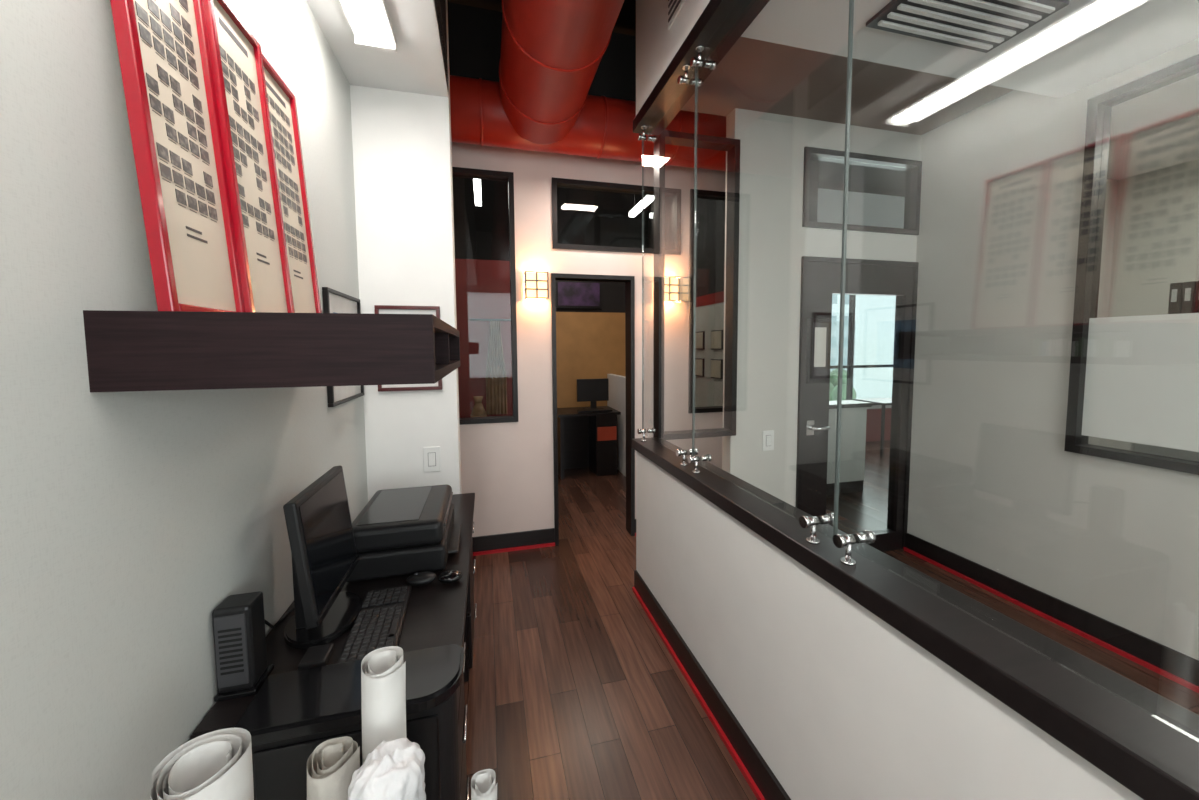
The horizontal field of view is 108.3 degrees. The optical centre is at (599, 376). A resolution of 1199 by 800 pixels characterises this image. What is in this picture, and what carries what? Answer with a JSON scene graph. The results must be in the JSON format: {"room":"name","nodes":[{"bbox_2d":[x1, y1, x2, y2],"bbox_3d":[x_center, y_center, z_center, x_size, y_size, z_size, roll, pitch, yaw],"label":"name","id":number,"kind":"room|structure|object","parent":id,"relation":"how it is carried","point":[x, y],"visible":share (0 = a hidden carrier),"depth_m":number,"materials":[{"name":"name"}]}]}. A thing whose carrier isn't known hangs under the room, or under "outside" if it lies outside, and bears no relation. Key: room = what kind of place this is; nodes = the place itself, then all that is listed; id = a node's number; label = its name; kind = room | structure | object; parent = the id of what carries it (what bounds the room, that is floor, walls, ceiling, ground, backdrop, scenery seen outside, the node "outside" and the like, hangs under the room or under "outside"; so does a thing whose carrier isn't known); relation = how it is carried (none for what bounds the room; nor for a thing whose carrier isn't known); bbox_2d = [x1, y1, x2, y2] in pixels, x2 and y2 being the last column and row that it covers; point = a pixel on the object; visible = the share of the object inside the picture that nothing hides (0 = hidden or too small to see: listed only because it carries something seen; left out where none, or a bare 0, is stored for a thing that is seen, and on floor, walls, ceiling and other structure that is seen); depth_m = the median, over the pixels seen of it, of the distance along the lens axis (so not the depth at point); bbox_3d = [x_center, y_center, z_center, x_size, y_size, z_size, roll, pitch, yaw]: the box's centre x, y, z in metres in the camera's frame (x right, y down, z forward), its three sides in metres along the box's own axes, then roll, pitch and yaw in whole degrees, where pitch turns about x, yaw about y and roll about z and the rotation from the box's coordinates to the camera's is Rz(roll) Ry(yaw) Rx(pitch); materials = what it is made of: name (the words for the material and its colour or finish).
{"room":"office","nodes":[
{"label":"office","id":0,"kind":"room"},
{"bbox_2d":[0,0,367,799],"bbox_3d":[-0.613,-0.376,-0.303,0.120,3.800,4.970,-1,4,-14],"label":"wall","id":1,"kind":"structure","parent":0,"point":[128,518],"depth_m":0.71,"materials":[{"name":"grey paint"}]},
{"bbox_2d":[83,310,459,391],"bbox_3d":[-0.650,-0.070,1.120,0.505,0.127,0.801,-1,4,-14],"label":"floating shelf","id":2,"kind":"object","parent":1,"relation":"attached to","point":[126,351],"visible":1,"depth_m":0.73,"materials":[{"name":"brown wood"}]},
{"bbox_2d":[110,0,245,311],"bbox_3d":[-0.803,-0.484,0.831,0.072,0.738,0.240,-1,4,-14],"label":"framed poster","id":3,"kind":"object","parent":2,"relation":"on","point":[163,45],"visible":0.88,"depth_m":0.82,"materials":[{"name":"red paint"}]},
{"bbox_2d":[203,0,294,312],"bbox_3d":[-0.850,-0.499,1.059,0.072,0.738,0.235,-1,4,-14],"label":"framed poster","id":4,"kind":"object","parent":2,"relation":"on","point":[235,53],"visible":0.88,"depth_m":1.05,"materials":[{"name":"red paint"}]},
{"bbox_2d":[262,54,321,312],"bbox_3d":[-0.921,-0.514,1.288,0.072,0.738,0.245,-1,4,-14],"label":"framed poster","id":5,"kind":"object","parent":2,"relation":"on","point":[281,101],"visible":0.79,"depth_m":1.32,"materials":[{"name":"red paint"}]},
{"bbox_2d":[322,287,363,406],"bbox_3d":[-1.095,-0.124,1.871,0.020,0.460,0.440,-1,4,-14],"label":"framed print","id":6,"kind":"object","parent":1,"relation":"attached to","point":[334,301],"visible":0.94,"depth_m":1.80,"materials":[{"name":"white paper"}]},
{"bbox_2d":[265,607,294,628],"bbox_3d":[-0.856,0.634,1.203,0.090,0.122,0.334,-1,4,-14],"label":"cable","id":7,"kind":"object","parent":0,"point":[266,622],"depth_m":1.21,"materials":[{"name":"black rubber"}]},
{"bbox_2d":[306,0,447,96],"bbox_3d":[-0.350,-1.755,-0.325,0.443,1.050,4.970,-1,4,-14],"label":"ceiling soffit","id":8,"kind":"structure","parent":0,"point":[419,64],"depth_m":1.84,"materials":[{"name":"white paint"}]},
{"bbox_2d":[339,0,396,52],"bbox_3d":[-0.532,-1.245,0.344,0.150,0.055,2.890,-1,4,-14],"label":"ceiling light fixture","id":9,"kind":"object","parent":8,"relation":"in","point":[370,23],"depth_m":1.62,"materials":[{"name":"white plastic"}]},
{"bbox_2d":[350,0,461,501],"bbox_3d":[-1.038,-0.544,2.216,0.563,3.800,0.130,-1,4,-14],"label":"wall pillar","id":10,"kind":"structure","parent":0,"point":[402,147],"depth_m":2.17,"materials":[{"name":"white paint"}]},
{"bbox_2d":[374,305,441,391],"bbox_3d":[-0.959,-0.141,2.185,0.302,0.426,0.020,-1,4,-14],"label":"framed certificate","id":11,"kind":"object","parent":10,"relation":"attached to","point":[379,309],"visible":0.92,"depth_m":2.18,"materials":[{"name":"white paper"}]},
{"bbox_2d":[423,446,440,471],"bbox_3d":[-0.870,0.430,2.250,0.084,0.132,0.011,-1,4,-14],"label":"light switch","id":12,"kind":"object","parent":10,"relation":"attached to","point":[431,455],"visible":1,"depth_m":2.25,"materials":[{"name":"white plastic"}]},
{"bbox_2d":[455,259,512,417],"bbox_3d":[-1.201,0.043,4.298,1.020,2.350,0.100,-1,4,-14],"label":"wall","id":13,"kind":"structure","parent":0,"point":[482,286],"depth_m":4.22,"materials":[{"name":"paint"}]},
{"bbox_2d":[470,319,510,414],"bbox_3d":[-1.018,-0.094,4.238,0.450,0.930,0.090,-1,4,-14],"label":"curtain","id":14,"kind":"object","parent":13,"relation":"hanging from","point":[496,379],"visible":0.98,"depth_m":4.22,"materials":[{"name":"fabric"}]},
{"bbox_2d":[447,2,725,536],"bbox_3d":[-0.431,-0.615,3.212,3.400,3.800,0.100,-1,4,-14],"label":"wall","id":15,"kind":"structure","parent":0,"point":[508,467],"depth_m":3.19,"materials":[{"name":"grey paint"}]},
{"bbox_2d":[452,167,517,424],"bbox_3d":[-0.856,-0.549,3.086,0.510,1.770,0.090,-1,4,-14],"label":"window","id":16,"kind":"structure","parent":15,"relation":"in","point":[459,172],"depth_m":3.09,"materials":[{"name":"black wood"}]},
{"bbox_2d":[524,271,548,299],"bbox_3d":[-0.453,-0.647,3.096,0.166,0.188,0.110,-1,4,-14],"label":"wall sconce","id":17,"kind":"object","parent":15,"relation":"attached to","point":[536,283],"visible":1,"depth_m":3.05,"materials":[{"name":"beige glass"}]},
{"bbox_2d":[472,519,635,555],"bbox_3d":[-0.359,1.218,3.286,3.290,0.130,0.027,-1,4,-14],"label":"baseboard","id":18,"kind":"structure","parent":15,"relation":"attached to","point":[507,542],"depth_m":3.21,"materials":[{"name":"black paint"}]},
{"bbox_2d":[551,273,634,545],"bbox_3d":[-0.052,0.254,3.368,0.640,2.040,0.140,-1,4,-14],"label":"door frame","id":19,"kind":"structure","parent":15,"relation":"attached to","point":[630,285],"depth_m":3.35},
{"bbox_2d":[552,177,680,254],"bbox_3d":[0.137,-1.196,3.301,1.010,0.500,0.090,-1,4,-14],"label":"window","id":20,"kind":"structure","parent":15,"relation":"in","point":[675,194],"depth_m":3.26,"materials":[{"name":"black wood"}]},
{"bbox_2d":[665,276,679,302],"bbox_3d":[0.520,-0.671,3.347,0.166,0.188,0.110,-1,4,-14],"label":"wall sconce","id":21,"kind":"object","parent":15,"relation":"attached to","point":[672,285],"visible":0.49,"depth_m":3.31,"materials":[{"name":"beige glass"}]},
{"bbox_2d":[688,189,724,412],"bbox_3d":[0.925,-0.592,3.545,0.450,1.770,0.090,-1,4,-14],"label":"window","id":22,"kind":"structure","parent":15,"relation":"in","point":[702,194],"depth_m":3.46,"materials":[{"name":"black wood"}]},
{"bbox_2d":[607,374,625,476],"bbox_3d":[0.325,0.587,4.999,0.060,1.150,1.520,-1,4,-14],"label":"wall","id":23,"kind":"structure","parent":0,"point":[617,383],"depth_m":5.18,"materials":[{"name":"white paint"}]},
{"bbox_2d":[447,0,905,196],"bbox_3d":[3.274,-2.533,2.288,10.400,0.100,8.300,-1,4,-14],"label":"ceiling","id":24,"kind":"structure","parent":0,"point":[863,179],"depth_m":5.81,"materials":[{"name":"paint"}]},
{"bbox_2d":[450,0,725,170],"bbox_3d":[0.302,-1.575,0.283,3.300,0.518,5.696,-1,4,-14],"label":"air duct","id":25,"kind":"object","parent":24,"relation":"hanging from","point":[552,51],"visible":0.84,"depth_m":2.52,"materials":[{"name":"red metal"}]},
{"bbox_2d":[629,194,653,216],"label":"hanging light fixture","id":26,"kind":"object","parent":24,"relation":"hanging from","point":[637,208],"depth_m":4.54,"materials":[{"name":"white"}]},
{"bbox_2d":[637,125,655,141],"bbox_3d":[0.265,-1.367,2.443,0.102,0.076,0.034,-1,4,-14],"label":"clip","id":27,"kind":"object","parent":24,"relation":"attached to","point":[639,136],"visible":1,"depth_m":2.43,"materials":[{"name":"metal"}]},
{"bbox_2d":[678,64,701,86],"bbox_3d":[0.400,-1.333,1.923,0.102,0.076,0.034,-1,4,-14],"label":"clip","id":28,"kind":"object","parent":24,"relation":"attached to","point":[681,80],"visible":0.86,"depth_m":1.91,"materials":[{"name":"metal"}]},
{"bbox_2d":[690,45,715,69],"bbox_3d":[0.431,-1.325,1.803,0.102,0.076,0.034,-1,4,-14],"label":"clip","id":29,"kind":"object","parent":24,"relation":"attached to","point":[694,61],"visible":1,"depth_m":1.79,"materials":[{"name":"metal"}]},
{"bbox_2d":[452,177,904,408],"bbox_3d":[2.335,-0.842,6.286,10.300,3.800,0.120,-1,4,-14],"label":"wall","id":30,"kind":"structure","parent":0,"point":[590,343],"depth_m":5.58,"materials":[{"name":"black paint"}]},
{"bbox_2d":[473,179,480,205],"label":"hanging light fixture","id":31,"kind":"object","parent":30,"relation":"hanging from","point":[477,182],"depth_m":4.02,"materials":[{"name":"white"}]},
{"bbox_2d":[555,280,601,308],"bbox_3d":[-0.265,-1.049,5.532,0.600,0.350,0.044,-1,4,-14],"label":"framed artwork","id":32,"kind":"object","parent":30,"relation":"attached to","point":[569,294],"visible":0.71,"depth_m":5.51},
{"bbox_2d":[695,330,722,378],"bbox_3d":[1.050,-0.217,4.218,0.018,0.450,0.550,-1,4,-14],"label":"wall display","id":33,"kind":"object","parent":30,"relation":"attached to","point":[716,335],"visible":0.83,"depth_m":4.10,"materials":[{"name":"grey plastic"}]},
{"bbox_2d":[830,295,892,405],"bbox_3d":[4.027,-0.709,6.745,6.000,2.350,0.080,-1,4,-14],"label":"window","id":34,"kind":"structure","parent":30,"relation":"in","point":[852,298],"depth_m":6.72,"materials":[{"name":"grey metal"}]},
{"bbox_2d":[633,0,769,135],"bbox_3d":[0.903,-1.781,0.045,0.165,1.065,5.060,-1,4,-14],"label":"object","id":35,"kind":"object","parent":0,"point":[669,33],"depth_m":2.02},
{"bbox_2d":[648,160,818,406],"bbox_3d":[1.047,-0.709,4.444,0.120,3.800,3.050,-1,4,-14],"label":"wall","id":36,"kind":"structure","parent":0,"point":[710,215],"depth_m":4.19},
{"bbox_2d":[722,108,920,506],"bbox_3d":[1.575,-0.188,2.985,1.550,2.950,0.100,-1,4,-14],"label":"wall","id":37,"kind":"structure","parent":0,"point":[773,240],"depth_m":2.80,"materials":[{"name":"grey paint"}]},
{"bbox_2d":[653,130,739,439],"bbox_3d":[0.600,-0.532,2.688,0.530,1.830,0.090,-1,4,-14],"label":"window","id":38,"kind":"structure","parent":37,"relation":"in","point":[732,146],"depth_m":2.67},
{"bbox_2d":[762,430,773,450],"bbox_3d":[1.109,0.421,2.846,0.084,0.132,0.011,-1,4,-14],"label":"light switch","id":39,"kind":"object","parent":37,"relation":"attached to","point":[768,436],"visible":1,"depth_m":2.84,"materials":[{"name":"white plastic"}]},
{"bbox_2d":[795,256,918,551],"bbox_3d":[1.778,0.243,3.040,0.950,2.080,0.190,-1,4,-14],"label":"door","id":40,"kind":"structure","parent":37,"relation":"in","point":[820,276],"depth_m":2.97,"materials":[{"name":"black paint"}]},
{"bbox_2d":[806,318,830,383],"bbox_3d":[1.454,-0.169,2.876,0.170,0.430,0.028,-1,4,-14],"label":"framed notice","id":41,"kind":"object","parent":40,"relation":"attached to","point":[818,329],"visible":1,"depth_m":2.86,"materials":[{"name":"white paper"}]},
{"bbox_2d":[802,146,921,234],"bbox_3d":[1.767,-1.234,2.945,0.950,0.500,0.090,-1,4,-14],"label":"window","id":42,"kind":"structure","parent":37,"relation":"in","point":[913,181],"depth_m":2.94,"materials":[{"name":"black wood"}]},
{"bbox_2d":[464,440,1198,799],"bbox_3d":[3.300,1.359,2.551,10.400,0.100,8.300,-1,4,-14],"label":"floor","id":43,"kind":"structure","parent":0,"point":[572,691],"depth_m":2.02,"materials":[{"name":"brown wood"}]},
{"bbox_2d":[151,728,253,799],"bbox_3d":[-0.548,0.995,0.628,0.110,0.935,0.108,-1,4,-14],"label":"rolled paper plan","id":44,"kind":"object","parent":43,"relation":"on","point":[214,765],"visible":1,"depth_m":0.61,"materials":[{"name":"white paper"}]},
{"bbox_2d":[189,644,463,799],"bbox_3d":[-0.568,1.059,0.973,0.520,0.764,0.170,-1,4,-14],"label":"base cabinet","id":45,"kind":"object","parent":43,"relation":"on","point":[292,713],"visible":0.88,"depth_m":0.92,"materials":[{"name":"black wood"}]},
{"bbox_2d":[190,493,476,799],"bbox_3d":[-0.741,1.033,1.617,0.515,0.730,1.365,-1,4,-14],"label":"office desk","id":46,"kind":"object","parent":43,"relation":"on","point":[437,614],"visible":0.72,"depth_m":1.26,"materials":[{"name":"black paint"}]},
{"bbox_2d":[212,591,273,701],"bbox_3d":[-0.815,0.607,0.991,0.081,0.204,0.085,-1,4,-14],"label":"computer","id":47,"kind":"object","parent":46,"relation":"on","point":[242,668],"visible":0.98,"depth_m":0.96,"materials":[{"name":"black plastic"}]},
{"bbox_2d":[298,643,334,669],"bbox_3d":[-0.699,0.694,1.070,0.060,0.019,0.070,-1,4,-14],"label":"power adapter","id":48,"kind":"object","parent":46,"relation":"on","point":[315,656],"visible":0.8,"depth_m":1.06,"materials":[{"name":"black plastic"}]},
{"bbox_2d":[283,466,361,648],"bbox_3d":[-0.777,0.492,1.214,0.180,0.403,0.353,-1,4,-14],"label":"computer monitor","id":49,"kind":"object","parent":46,"relation":"on","point":[318,518],"visible":0.98,"depth_m":1.16,"materials":[{"name":"black plastic"}]},
{"bbox_2d":[337,586,411,663],"bbox_3d":[-0.615,0.683,1.205,0.142,0.020,0.344,-1,4,-14],"label":"keyboard","id":50,"kind":"object","parent":46,"relation":"on","point":[379,622],"depth_m":1.19,"materials":[{"name":"black plastic"}]},
{"bbox_2d":[347,484,461,581],"bbox_3d":[-0.720,0.572,1.662,0.350,0.184,0.440,-1,4,-14],"label":"printer","id":51,"kind":"object","parent":46,"relation":"on","point":[411,530],"visible":0.87,"depth_m":1.48,"materials":[{"name":"black plastic"}]},
{"bbox_2d":[406,571,436,585],"bbox_3d":[-0.583,0.659,1.419,0.093,0.040,0.061,-1,4,-14],"label":"computer mouse","id":52,"kind":"object","parent":46,"relation":"on","point":[424,577],"depth_m":1.40,"materials":[{"name":"black plastic"}]},
{"bbox_2d":[438,570,462,582],"bbox_3d":[-0.493,0.661,1.432,0.078,0.033,0.060,-1,4,-14],"label":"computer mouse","id":53,"kind":"object","parent":46,"relation":"on","point":[450,576],"visible":1,"depth_m":1.42,"materials":[{"name":"black plastic"}]},
{"bbox_2d":[307,736,359,799],"bbox_3d":[-0.396,1.008,0.676,0.070,0.900,0.073,-4,5,-43],"label":"rolled paper plan","id":54,"kind":"object","parent":43,"relation":"on","point":[331,766],"visible":0.98,"depth_m":0.64,"materials":[{"name":"white paper"}]},
{"bbox_2d":[361,646,406,762],"bbox_3d":[-0.350,0.954,0.731,0.076,1.000,0.066,-1,4,-14],"label":"rolled paper plan","id":55,"kind":"object","parent":43,"relation":"on","point":[383,670],"visible":0.67,"depth_m":0.68,"materials":[{"name":"white paper"}]},
{"bbox_2d":[348,737,425,799],"bbox_3d":[-0.297,0.991,0.640,0.103,0.937,0.107,-1,4,-9],"label":"crumpled paper","id":56,"kind":"object","parent":43,"relation":"on","point":[394,770],"visible":1,"depth_m":0.60,"materials":[{"name":"white paper"}]},
{"bbox_2d":[471,769,496,799],"bbox_3d":[-0.189,1.060,0.744,0.042,0.785,0.043,-4,5,-40],"label":"rolled paper plan","id":57,"kind":"object","parent":43,"relation":"on","point":[483,782],"visible":1,"depth_m":0.73,"materials":[{"name":"white paper"}]},
{"bbox_2d":[557,406,620,478],"bbox_3d":[-0.173,0.776,5.208,0.730,0.750,0.550,-1,4,-14],"label":"desk","id":58,"kind":"object","parent":43,"relation":"on","point":[589,439],"visible":0.92,"depth_m":5.08,"materials":[{"name":"black paint"}]},
{"bbox_2d":[577,378,608,409],"bbox_3d":[-0.082,0.212,5.241,0.390,0.369,0.160,-1,4,-14],"label":"monitor","id":59,"kind":"object","parent":58,"relation":"on","point":[592,390],"depth_m":5.22,"materials":[{"name":"black plastic"}]},
{"bbox_2d":[577,409,611,412],"bbox_3d":[-0.056,0.399,5.059,0.400,0.019,0.110,-1,4,-14],"label":"keyboard","id":60,"kind":"object","parent":58,"relation":"on","point":[590,410],"depth_m":5.02,"materials":[{"name":"black plastic"}]},
{"bbox_2d":[826,400,871,494],"bbox_3d":[2.417,0.725,4.454,0.630,0.920,0.260,-1,4,-14],"label":"desk","id":61,"kind":"object","parent":43,"relation":"on","point":[853,413],"depth_m":4.38,"materials":[{"name":"white paint"}]},
{"bbox_2d":[853,397,891,455],"bbox_3d":[4.164,0.693,6.148,0.900,0.730,0.500,-1,4,-14],"label":"table","id":62,"kind":"object","parent":43,"relation":"on","point":[888,400],"visible":0.27,"depth_m":5.88,"materials":[{"name":"white wood"}]},
{"bbox_2d":[1130,442,1198,461],"bbox_3d":[3.046,0.537,1.836,0.410,1.640,0.950,-1,4,-14],"label":"storage cabinet","id":63,"kind":"object","parent":43,"relation":"on","point":[1150,449],"visible":0.04,"depth_m":2.11,"materials":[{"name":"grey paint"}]},
{"bbox_2d":[1168,281,1198,313],"bbox_3d":[2.917,-0.371,2.000,0.235,0.149,0.288,-1,4,-14],"label":"binders","id":64,"kind":"object","parent":63,"relation":"on","point":[1183,297],"visible":0.84,"depth_m":2.06,"materials":[{"name":"plastic"}]},
{"bbox_3d":[-0.878,0.859,3.685,0.500,0.800,0.350,-1,4,-14],"label":"console table","id":65,"kind":"object","parent":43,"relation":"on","visible":0},
{"bbox_2d":[470,396,486,416],"bbox_3d":[-1.002,0.315,3.591,0.130,0.299,0.130,-1,4,-14],"label":"decorative vase","id":66,"kind":"object","parent":65,"relation":"on","point":[478,410],"visible":0.62,"depth_m":3.55,"materials":[{"name":"beige ceramic"}]},
{"bbox_2d":[866,408,890,441],"bbox_3d":[4.060,0.768,6.757,6.800,0.500,0.080,-1,4,-14],"label":"wall","id":67,"kind":"structure","parent":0,"point":[873,420],"depth_m":6.79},
{"bbox_2d":[636,451,1142,799],"bbox_3d":[0.926,1.036,0.231,0.140,0.890,5.050,-1,4,-14],"label":"wall","id":68,"kind":"structure","parent":0,"point":[838,702],"depth_m":1.18,"materials":[{"name":"white paint"}]},
{"bbox_2d":[637,428,654,441],"bbox_3d":[0.277,0.343,2.558,0.102,0.076,0.034,-1,4,-14],"label":"clip","id":69,"kind":"object","parent":68,"relation":"attached to","point":[639,431],"visible":1,"depth_m":2.55,"materials":[{"name":"metal"}]},
{"bbox_2d":[676,448,698,465],"bbox_3d":[0.412,0.378,2.039,0.102,0.076,0.034,-1,4,-14],"label":"clip","id":70,"kind":"object","parent":68,"relation":"attached to","point":[679,452],"visible":0.86,"depth_m":2.03,"materials":[{"name":"metal"}]},
{"bbox_2d":[687,454,711,472],"bbox_3d":[0.443,0.385,1.919,0.102,0.076,0.034,-1,4,-14],"label":"clip","id":71,"kind":"object","parent":68,"relation":"attached to","point":[708,458],"visible":1,"depth_m":1.91,"materials":[{"name":"metal"}]},
{"bbox_2d":[632,570,790,799],"bbox_3d":[0.835,1.413,0.284,0.027,0.130,4.950,-1,4,-14],"label":"baseboard","id":72,"kind":"structure","parent":68,"relation":"attached to","point":[762,781],"depth_m":1.73,"materials":[{"name":"black paint"}]},
{"bbox_2d":[799,513,833,543],"bbox_3d":[0.621,0.431,1.232,0.102,0.076,0.034,-1,4,-14],"label":"clip","id":73,"kind":"object","parent":68,"relation":"attached to","point":[805,521],"visible":0.94,"depth_m":1.22,"materials":[{"name":"metal"}]},
{"bbox_2d":[833,530,874,565],"bbox_3d":[0.652,0.439,1.112,0.102,0.076,0.034,-1,4,-14],"label":"clip","id":74,"kind":"object","parent":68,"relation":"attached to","point":[839,540],"visible":1,"depth_m":1.10,"materials":[{"name":"metal"}]},
{"bbox_2d":[631,437,1198,799],"bbox_3d":[0.918,0.564,0.208,0.185,0.055,5.070,-1,4,-14],"label":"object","id":75,"kind":"structure","parent":68,"relation":"on","point":[1145,741],"depth_m":0.79,"materials":[{"name":"black paint"}]},
{"bbox_2d":[642,66,695,455],"bbox_3d":[0.339,-0.510,2.241,0.009,1.760,0.661,-1,4,-14],"label":"panel","id":76,"kind":"object","parent":75,"relation":"on","point":[695,66],"visible":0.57,"depth_m":2.54,"materials":[{"name":"clear glass"}]},
{"bbox_2d":[693,0,850,535],"bbox_3d":[0.527,-0.462,1.517,0.009,1.760,0.831,-1,4,-14],"label":"panel","id":77,"kind":"object","parent":75,"relation":"on","point":[696,88],"visible":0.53,"depth_m":1.17,"materials":[{"name":"clear glass"}]},
{"bbox_2d":[834,0,853,534],"bbox_3d":[0.737,-0.409,0.710,0.009,1.760,0.831,-1,4,-14],"label":"panel","id":78,"kind":"object","parent":75,"relation":"on","point":[852,1],"visible":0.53,"depth_m":1.12,"materials":[{"name":"clear glass"}]},
{"bbox_2d":[681,0,1198,134],"bbox_3d":[1.957,-1.438,0.388,2.050,0.210,5.150,-1,4,-14],"label":"ceiling soffit","id":79,"kind":"structure","parent":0,"point":[791,60],"depth_m":2.04,"materials":[{"name":"white paint"}]},
{"bbox_2d":[866,0,1069,52],"bbox_3d":[1.417,-1.404,1.683,0.650,0.025,0.280,-1,4,-14],"label":"grille","id":80,"kind":"object","parent":79,"relation":"in","point":[977,25],"depth_m":1.70,"materials":[{"name":"white metal"}]},
{"bbox_2d":[907,38,1198,659],"bbox_3d":[2.923,-0.041,0.679,0.100,2.950,5.050,-1,4,-14],"label":"wall","id":81,"kind":"structure","parent":0,"point":[994,485],"depth_m":2.46,"materials":[{"name":"grey paint"}]},
{"bbox_2d":[904,533,1198,692],"bbox_3d":[2.859,1.364,0.806,0.027,0.130,4.950,-1,4,-14],"label":"baseboard","id":82,"kind":"structure","parent":81,"relation":"attached to","point":[1180,668],"depth_m":2.28,"materials":[{"name":"black paint"}]},
{"bbox_2d":[1064,54,1198,474],"bbox_3d":[2.652,-0.450,1.570,0.100,1.770,1.360,-1,4,-14],"label":"window","id":83,"kind":"structure","parent":81,"relation":"in","point":[1134,379],"depth_m":2.09,"materials":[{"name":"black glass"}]},
{"bbox_2d":[1088,159,1198,450],"bbox_3d":[3.922,0.012,0.916,1.950,2.800,5.200,-1,4,-14],"label":"wall","id":84,"kind":"structure","parent":0,"point":[1150,242],"depth_m":3.31,"materials":[{"name":"grey paint"}]},
{"bbox_2d":[1107,73,1198,179],"bbox_3d":[3.912,-1.435,0.818,1.950,0.100,5.000,-1,4,-14],"label":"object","id":85,"kind":"structure","parent":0,"point":[1157,129],"depth_m":2.65,"materials":[{"name":"white paper"}]},
{"label":"outside","id":86,"kind":"structure","parent":0,"visible":0},
{"bbox_3d":[6.360,10.973,36.434,50.000,0.100,54.200,-1,4,-14],"label":"ground","id":87,"kind":"structure","parent":86,"visible":0},
{"bbox_2d":[830,294,855,387],"bbox_3d":[8.486,2.764,24.226,17.441,17.900,5.373,-4,5,-41],"label":"building","id":88,"kind":"structure","parent":87,"relation":"on","point":[834,323],"depth_m":26.41,"materials":[{"name":"white"}]},
{"bbox_2d":[829,368,856,400],"bbox_3d":[9.818,5.820,17.459,2.780,12.697,2.567,-3,4,-30],"label":"tree","id":89,"kind":"object","parent":87,"relation":"on","point":[834,374],"visible":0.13,"depth_m":16.73,"materials":[{"name":"green plant"}]}
]}

